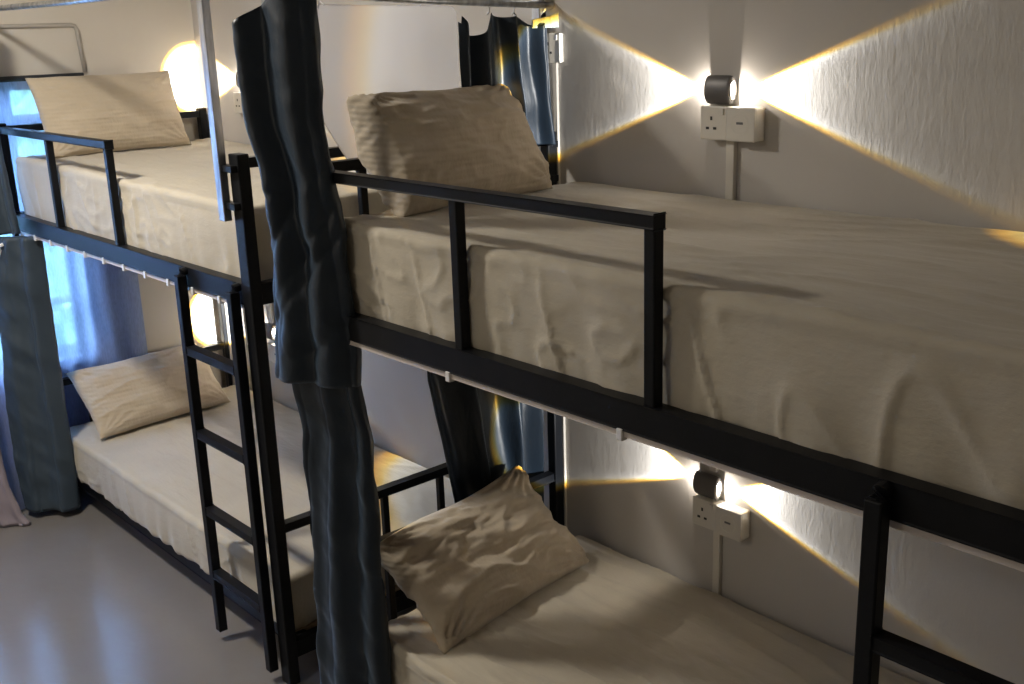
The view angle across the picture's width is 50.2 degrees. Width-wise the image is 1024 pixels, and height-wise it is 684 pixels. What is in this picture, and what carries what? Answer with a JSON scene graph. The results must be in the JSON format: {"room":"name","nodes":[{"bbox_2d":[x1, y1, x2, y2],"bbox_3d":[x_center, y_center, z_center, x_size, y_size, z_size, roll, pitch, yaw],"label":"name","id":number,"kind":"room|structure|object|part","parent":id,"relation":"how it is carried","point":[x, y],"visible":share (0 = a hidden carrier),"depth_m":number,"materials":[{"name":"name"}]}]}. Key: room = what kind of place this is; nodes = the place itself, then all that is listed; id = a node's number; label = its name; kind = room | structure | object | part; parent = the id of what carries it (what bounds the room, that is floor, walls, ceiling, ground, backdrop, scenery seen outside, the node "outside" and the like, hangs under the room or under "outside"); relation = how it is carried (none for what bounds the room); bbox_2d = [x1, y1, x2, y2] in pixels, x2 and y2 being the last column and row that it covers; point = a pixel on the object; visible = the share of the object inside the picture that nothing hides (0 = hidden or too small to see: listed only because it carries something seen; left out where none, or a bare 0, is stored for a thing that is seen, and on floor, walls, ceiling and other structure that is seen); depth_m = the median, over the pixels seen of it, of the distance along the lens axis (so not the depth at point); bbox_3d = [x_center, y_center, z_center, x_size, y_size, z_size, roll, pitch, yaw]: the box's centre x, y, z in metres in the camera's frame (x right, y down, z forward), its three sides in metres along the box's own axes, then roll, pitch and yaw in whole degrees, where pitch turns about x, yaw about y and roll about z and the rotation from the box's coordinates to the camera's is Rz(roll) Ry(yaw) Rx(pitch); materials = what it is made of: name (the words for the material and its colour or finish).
{"room":"dormitory","nodes":[
{"label":"dormitory","id":0,"kind":"room"},
{"bbox_2d":[0,0,226,487],"bbox_3d":[-2.795,-0.404,3.552,3.840,2.600,0.150,-16,21,-39],"label":"wall","id":1,"kind":"structure","parent":0,"point":[117,36],"depth_m":4.42,"materials":[{"name":"white paint"}]},
{"bbox_2d":[0,73,83,81],"bbox_3d":[-2.210,-0.383,4.047,1.370,1.128,0.120,-16,21,-39],"label":"window","id":2,"kind":"structure","parent":1,"relation":"in","point":[5,78],"depth_m":4.17,"materials":[{"name":"grey metal"}]},
{"bbox_2d":[0,81,147,509],"bbox_3d":[-2.095,-0.097,4.067,1.509,1.656,0.119,-16,21,-39],"label":"sheer curtain","id":3,"kind":"object","parent":2,"relation":"hanging from","point":[97,306],"visible":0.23,"depth_m":4.44,"materials":[{"name":"blue fabric"}]},
{"bbox_2d":[0,23,86,71],"bbox_3d":[-2.225,-1.001,3.813,1.468,0.186,0.016,-16,21,-39],"label":"trim","id":4,"kind":"structure","parent":1,"relation":"attached to","point":[38,25],"depth_m":4.19,"materials":[{"name":"grey"}]},
{"bbox_2d":[0,488,416,683],"bbox_3d":[-0.783,1.453,1.787,4.140,0.120,6.070,-16,21,-39],"label":"floor","id":5,"kind":"structure","parent":0,"point":[86,597],"depth_m":3.57,"materials":[{"name":"grey concrete"}]},
{"bbox_2d":[0,449,30,527],"bbox_3d":[-2.006,0.184,4.117,0.224,1.098,0.075,-3,16,-3],"label":"draped cloth","id":6,"kind":"object","parent":5,"relation":"on","point":[11,514],"visible":1,"depth_m":4.23,"materials":[{"name":"grey fabric"}]},
{"bbox_2d":[0,0,447,683],"bbox_3d":[-1.000,-0.197,3.825,0.876,1.935,1.913,-16,21,-39],"label":"bunk bed","id":7,"kind":"object","parent":5,"relation":"on","point":[248,292],"visible":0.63,"depth_m":3.10,"materials":[{"name":"black metal"}]},
{"bbox_2d":[0,139,19,234],"bbox_3d":[-1.915,-0.774,3.942,0.165,0.777,0.082,-3,16,-5],"label":"curtain","id":8,"kind":"object","parent":7,"relation":"hanging from","point":[9,224],"visible":1,"depth_m":4.00,"materials":[{"name":"blue fabric"}]},
{"bbox_3d":[-1.888,-0.087,4.294,0.034,1.521,0.034,-16,21,-39],"label":"post","id":9,"kind":"part","parent":7,"relation":"part of","materials":[{"name":"black metal"}]},
{"bbox_2d":[0,236,80,512],"bbox_3d":[-1.842,0.138,4.181,0.232,1.090,0.078,-2,16,0],"label":"curtain","id":10,"kind":"object","parent":7,"relation":"hanging from","point":[43,453],"visible":0.98,"depth_m":4.17,"materials":[{"name":"blue fabric"}]},
{"bbox_3d":[-1.358,-1.032,3.311,0.019,0.023,1.835,-16,21,-39],"label":"curtain rod","id":11,"kind":"part","parent":7,"relation":"part of","materials":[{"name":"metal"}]},
{"bbox_3d":[-1.565,-0.554,3.760,0.030,0.330,1.001,-16,21,-39],"label":"guard rail","id":12,"kind":"part","parent":7,"relation":"part of","materials":[{"name":"black metal"}]},
{"bbox_3d":[-1.289,-0.295,3.519,0.034,0.063,1.812,-16,21,-39],"label":"rail","id":13,"kind":"part","parent":7,"relation":"part of","materials":[{"name":"black metal"}]},
{"bbox_3d":[-1.214,0.703,3.845,0.034,0.056,1.812,-16,21,-39],"label":"rail","id":14,"kind":"part","parent":7,"relation":"part of","materials":[{"name":"black metal"}]},
{"bbox_2d":[15,138,390,280],"bbox_3d":[-0.975,-0.495,3.752,0.840,0.256,1.802,-16,21,-39],"label":"mattress","id":15,"kind":"object","parent":7,"relation":"on","point":[168,194],"visible":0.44,"depth_m":3.38,"materials":[{"name":"beige fabric"}]},
{"bbox_2d":[25,70,191,158],"bbox_3d":[-1.538,-0.880,4.198,0.561,0.291,0.182,-16,21,-39],"label":"pillow","id":16,"kind":"object","parent":15,"relation":"on","point":[134,110],"visible":0.94,"depth_m":4.14,"materials":[{"name":"beige fabric"}]},
{"bbox_3d":[-1.283,-0.255,4.806,0.034,1.521,0.034,-16,21,-39],"label":"post","id":17,"kind":"part","parent":7,"relation":"part of","materials":[{"name":"black metal"}]},
{"bbox_2d":[70,385,454,629],"bbox_3d":[-0.942,0.516,4.043,0.828,0.186,1.797,-16,21,-39],"label":"mattress","id":18,"kind":"object","parent":7,"relation":"on","point":[148,472],"visible":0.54,"depth_m":3.85,"materials":[{"name":"beige fabric"}]},
{"bbox_2d":[66,341,230,438],"bbox_3d":[-1.481,0.188,4.484,0.249,0.242,0.581,14,22,43],"label":"pillow","id":19,"kind":"object","parent":18,"relation":"on","point":[119,397],"visible":0.91,"depth_m":4.39,"materials":[{"name":"beige fabric"}]},
{"bbox_3d":[-0.665,0.256,2.963,0.034,1.521,0.050,-16,21,-39],"label":"post","id":20,"kind":"part","parent":7,"relation":"part of","materials":[{"name":"black metal"}]},
{"bbox_3d":[-0.375,-0.207,3.110,0.782,0.057,0.034,-16,21,-39],"label":"rail","id":21,"kind":"part","parent":7,"relation":"part of","materials":[{"name":"black metal"}]},
{"bbox_3d":[-0.341,0.801,3.400,0.782,0.050,0.034,-16,21,-39],"label":"rail","id":22,"kind":"part","parent":7,"relation":"part of","materials":[{"name":"black metal"}]},
{"bbox_2d":[261,0,1023,683],"bbox_3d":[0.430,0.212,2.237,0.936,1.935,2.021,-16,21,-39],"label":"bunk bed","id":23,"kind":"object","parent":5,"relation":"on","point":[987,529],"visible":0.34,"depth_m":1.79,"materials":[{"name":"black metal"}]},
{"bbox_2d":[232,0,361,388],"bbox_3d":[-0.487,-0.330,2.481,0.261,0.878,0.105,7,18,28],"label":"curtain","id":24,"kind":"object","parent":23,"relation":"hanging from","point":[277,43],"visible":0.99,"depth_m":2.44,"materials":[{"name":"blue fabric"}]},
{"bbox_2d":[292,350,391,683],"bbox_3d":[-0.421,0.514,2.726,0.237,1.100,0.071,6,18,27],"label":"curtain","id":25,"kind":"object","parent":23,"relation":"hanging from","point":[353,644],"visible":0.89,"depth_m":2.69,"materials":[{"name":"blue fabric"}]},
{"bbox_2d":[317,0,459,173],"bbox_3d":[-0.308,-0.624,2.723,0.475,0.440,0.032,-16,21,-39],"label":"partition panel","id":26,"kind":"object","parent":23,"relation":"hanging from","point":[366,49],"visible":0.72,"depth_m":2.70,"materials":[{"name":"white paint"}]},
{"bbox_3d":[-0.247,-0.847,2.689,0.936,0.066,0.019,-15,21,-38],"label":"curtain rod","id":27,"kind":"part","parent":23,"relation":"part of","materials":[{"name":"metal"}]},
{"bbox_2d":[427,371,543,502],"bbox_3d":[-0.069,0.202,3.155,0.446,0.760,0.084,-16,21,-39],"label":"curtain","id":28,"kind":"object","parent":23,"relation":"hanging from","point":[484,434],"visible":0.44,"depth_m":3.17,"materials":[{"name":"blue fabric"}]},
{"bbox_3d":[-0.123,-0.150,2.189,0.030,0.330,1.101,-16,21,-39],"label":"guard rail","id":29,"kind":"part","parent":23,"relation":"part of","materials":[{"name":"black metal"}]},
{"bbox_2d":[458,0,558,144],"bbox_3d":[-0.008,-0.706,2.896,0.348,0.384,0.078,-16,21,-39],"label":"curtain","id":30,"kind":"object","parent":23,"relation":"hanging from","point":[512,52],"visible":0.71,"depth_m":2.90,"materials":[{"name":"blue fabric"}]},
{"bbox_3d":[0.126,0.140,3.272,0.034,1.521,0.034,-16,21,-39],"label":"post","id":31,"kind":"part","parent":23,"relation":"part of","materials":[{"name":"black metal"}]},
{"bbox_2d":[388,535,920,683],"bbox_3d":[0.533,0.918,2.448,0.814,0.202,1.867,-16,21,-39],"label":"mattress","id":32,"kind":"object","parent":23,"relation":"on","point":[615,618],"visible":0.84,"depth_m":2.74,"materials":[{"name":"beige fabric"}]},
{"bbox_2d":[380,465,589,653],"bbox_3d":[-0.075,0.572,2.972,0.282,0.271,0.600,12,21,39],"label":"pillow","id":33,"kind":"object","parent":32,"relation":"on","point":[465,563],"visible":0.98,"depth_m":2.88,"materials":[{"name":"beige fabric"}]},
{"bbox_2d":[344,182,1023,509],"bbox_3d":[0.493,-0.086,2.152,0.834,0.248,1.868,-16,21,-39],"label":"mattress","id":34,"kind":"object","parent":23,"relation":"on","point":[888,343],"visible":0.86,"depth_m":1.81,"materials":[{"name":"beige fabric"}]},
{"bbox_2d":[346,84,552,216],"bbox_3d":[-0.141,-0.487,2.723,0.240,0.288,0.523,13,22,41],"label":"pillow","id":35,"kind":"object","parent":34,"relation":"on","point":[479,137],"visible":0.9,"depth_m":2.59,"materials":[{"name":"beige fabric"}]},
{"bbox_3d":[0.156,0.110,1.945,0.034,0.063,1.922,-16,21,-39],"label":"rail","id":36,"kind":"part","parent":23,"relation":"part of","materials":[{"name":"black metal"}]},
{"bbox_2d":[190,0,1023,683],"bbox_3d":[0.662,-0.267,2.672,0.150,2.600,6.070,-16,21,-39],"label":"wall","id":37,"kind":"structure","parent":0,"point":[913,109],"depth_m":2.60,"materials":[{"name":"paint"}]},
{"bbox_2d":[224,303,234,384],"bbox_3d":[-1.274,-0.068,4.880,0.030,1.120,0.075,-16,21,-39],"label":"trim","id":38,"kind":"structure","parent":37,"relation":"attached to","point":[225,304],"depth_m":4.86,"materials":[{"name":"grey"}]},
{"bbox_2d":[233,92,242,112],"bbox_3d":[-1.073,-0.952,4.345,0.040,0.080,0.080,-16,21,-39],"label":"power socket","id":39,"kind":"object","parent":37,"relation":"attached to","point":[236,95],"visible":0.56,"depth_m":4.34,"materials":[{"name":"grey plastic"}]},
{"bbox_2d":[265,322,275,339],"bbox_3d":[-1.014,-0.045,4.576,0.036,0.068,0.079,-16,21,-39],"label":"wall lamp","id":40,"kind":"object","parent":37,"relation":"attached to","point":[270,329],"visible":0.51,"depth_m":4.55,"materials":[{"name":"grey"}]},
{"bbox_2d":[267,339,274,360],"bbox_3d":[-1.017,0.034,4.602,0.040,0.080,0.080,-16,21,-39],"label":"power socket","id":41,"kind":"object","parent":37,"relation":"attached to","point":[269,342],"visible":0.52,"depth_m":4.58,"materials":[{"name":"grey plastic"}]},
{"bbox_2d":[268,303,273,322],"bbox_3d":[-1.018,-0.489,4.451,0.014,0.850,0.022,-16,21,-39],"label":"cable conduit","id":42,"kind":"object","parent":37,"relation":"attached to","point":[270,306],"visible":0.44,"depth_m":4.55,"materials":[{"name":"grey plastic"}]},
{"bbox_2d":[271,343,275,362],"bbox_3d":[-0.962,0.050,4.540,0.043,0.080,0.081,-16,21,-39],"label":"switch box","id":43,"kind":"object","parent":37,"relation":"attached to","point":[273,354],"visible":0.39,"depth_m":4.54,"materials":[{"name":"grey plastic"}]},
{"bbox_2d":[547,33,562,62],"bbox_3d":[0.108,-0.811,3.013,0.020,0.080,0.080,-16,21,-39],"label":"power socket","id":44,"kind":"object","parent":37,"relation":"attached to","point":[555,40],"visible":0.68,"depth_m":2.99,"materials":[{"name":"grey plastic"}]},
{"bbox_2d":[549,63,567,528],"bbox_3d":[0.139,-0.026,3.242,0.009,1.556,0.034,-16,21,-39],"label":"cable conduit","id":45,"kind":"object","parent":37,"relation":"attached to","point":[553,67],"visible":0.34,"depth_m":3.07,"materials":[{"name":"grey plastic"}]},
{"bbox_2d":[693,470,721,499],"bbox_3d":[0.520,0.380,2.904,0.036,0.068,0.079,-16,21,-39],"label":"wall lamp","id":46,"kind":"object","parent":37,"relation":"attached to","point":[705,484],"visible":1,"depth_m":2.89,"materials":[{"name":"grey metal"}]},
{"bbox_2d":[693,494,723,530],"bbox_3d":[0.524,0.454,2.921,0.040,0.080,0.080,-16,21,-39],"label":"power socket","id":47,"kind":"object","parent":37,"relation":"attached to","point":[704,508],"visible":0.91,"depth_m":2.91,"materials":[{"name":"grey plastic"}]},
{"bbox_2d":[709,466,718,471],"bbox_3d":[0.526,0.081,2.816,0.014,0.540,0.022,-16,21,-39],"label":"cable conduit","id":48,"kind":"object","parent":37,"relation":"attached to","point":[713,469],"visible":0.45,"depth_m":2.88,"materials":[{"name":"grey plastic"}]},
{"bbox_2d":[700,105,733,140],"bbox_3d":[0.495,-0.529,2.632,0.040,0.080,0.080,-16,21,-39],"label":"power socket","id":49,"kind":"object","parent":37,"relation":"attached to","point":[713,117],"visible":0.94,"depth_m":2.62,"materials":[{"name":"grey plastic"}]},
{"bbox_2d":[719,109,723,114],"bbox_3d":[0.497,-0.547,2.596,0.004,0.014,0.012,-16,21,-39],"label":"rocker switch","id":50,"kind":"object","parent":49,"relation":"attached to","point":[721,111],"depth_m":2.59,"materials":[{"name":"grey plastic"}]},
{"bbox_2d":[712,531,721,594],"bbox_3d":[0.557,0.664,2.971,0.014,0.353,0.022,-16,21,-39],"label":"cable conduit","id":51,"kind":"object","parent":37,"relation":"attached to","point":[717,538],"visible":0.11,"depth_m":2.95,"materials":[{"name":"grey plastic"}]},
{"bbox_2d":[704,75,736,104],"bbox_3d":[0.497,-0.602,2.609,0.036,0.068,0.079,-16,21,-39],"label":"wall lamp","id":52,"kind":"object","parent":37,"relation":"attached to","point":[718,89],"visible":1,"depth_m":2.59,"materials":[{"name":"grey metal"}]},
{"bbox_2d":[725,140,736,199],"bbox_3d":[0.534,-0.329,2.672,0.014,0.328,0.024,-16,21,-39],"label":"cable conduit","id":53,"kind":"object","parent":37,"relation":"attached to","point":[731,146],"visible":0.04,"depth_m":2.64,"materials":[{"name":"grey plastic"}]},
{"bbox_2d":[716,502,749,541],"bbox_3d":[0.578,0.470,2.860,0.043,0.080,0.081,-16,21,-39],"label":"switch box","id":54,"kind":"object","parent":37,"relation":"attached to","point":[732,521],"visible":1,"depth_m":2.84,"materials":[{"name":"grey plastic"}]},
{"bbox_2d":[726,106,764,142],"bbox_3d":[0.549,-0.513,2.571,0.043,0.080,0.081,-16,21,-39],"label":"switch box","id":55,"kind":"object","parent":37,"relation":"attached to","point":[744,123],"visible":1,"depth_m":2.55,"materials":[{"name":"grey plastic"}]}
]}

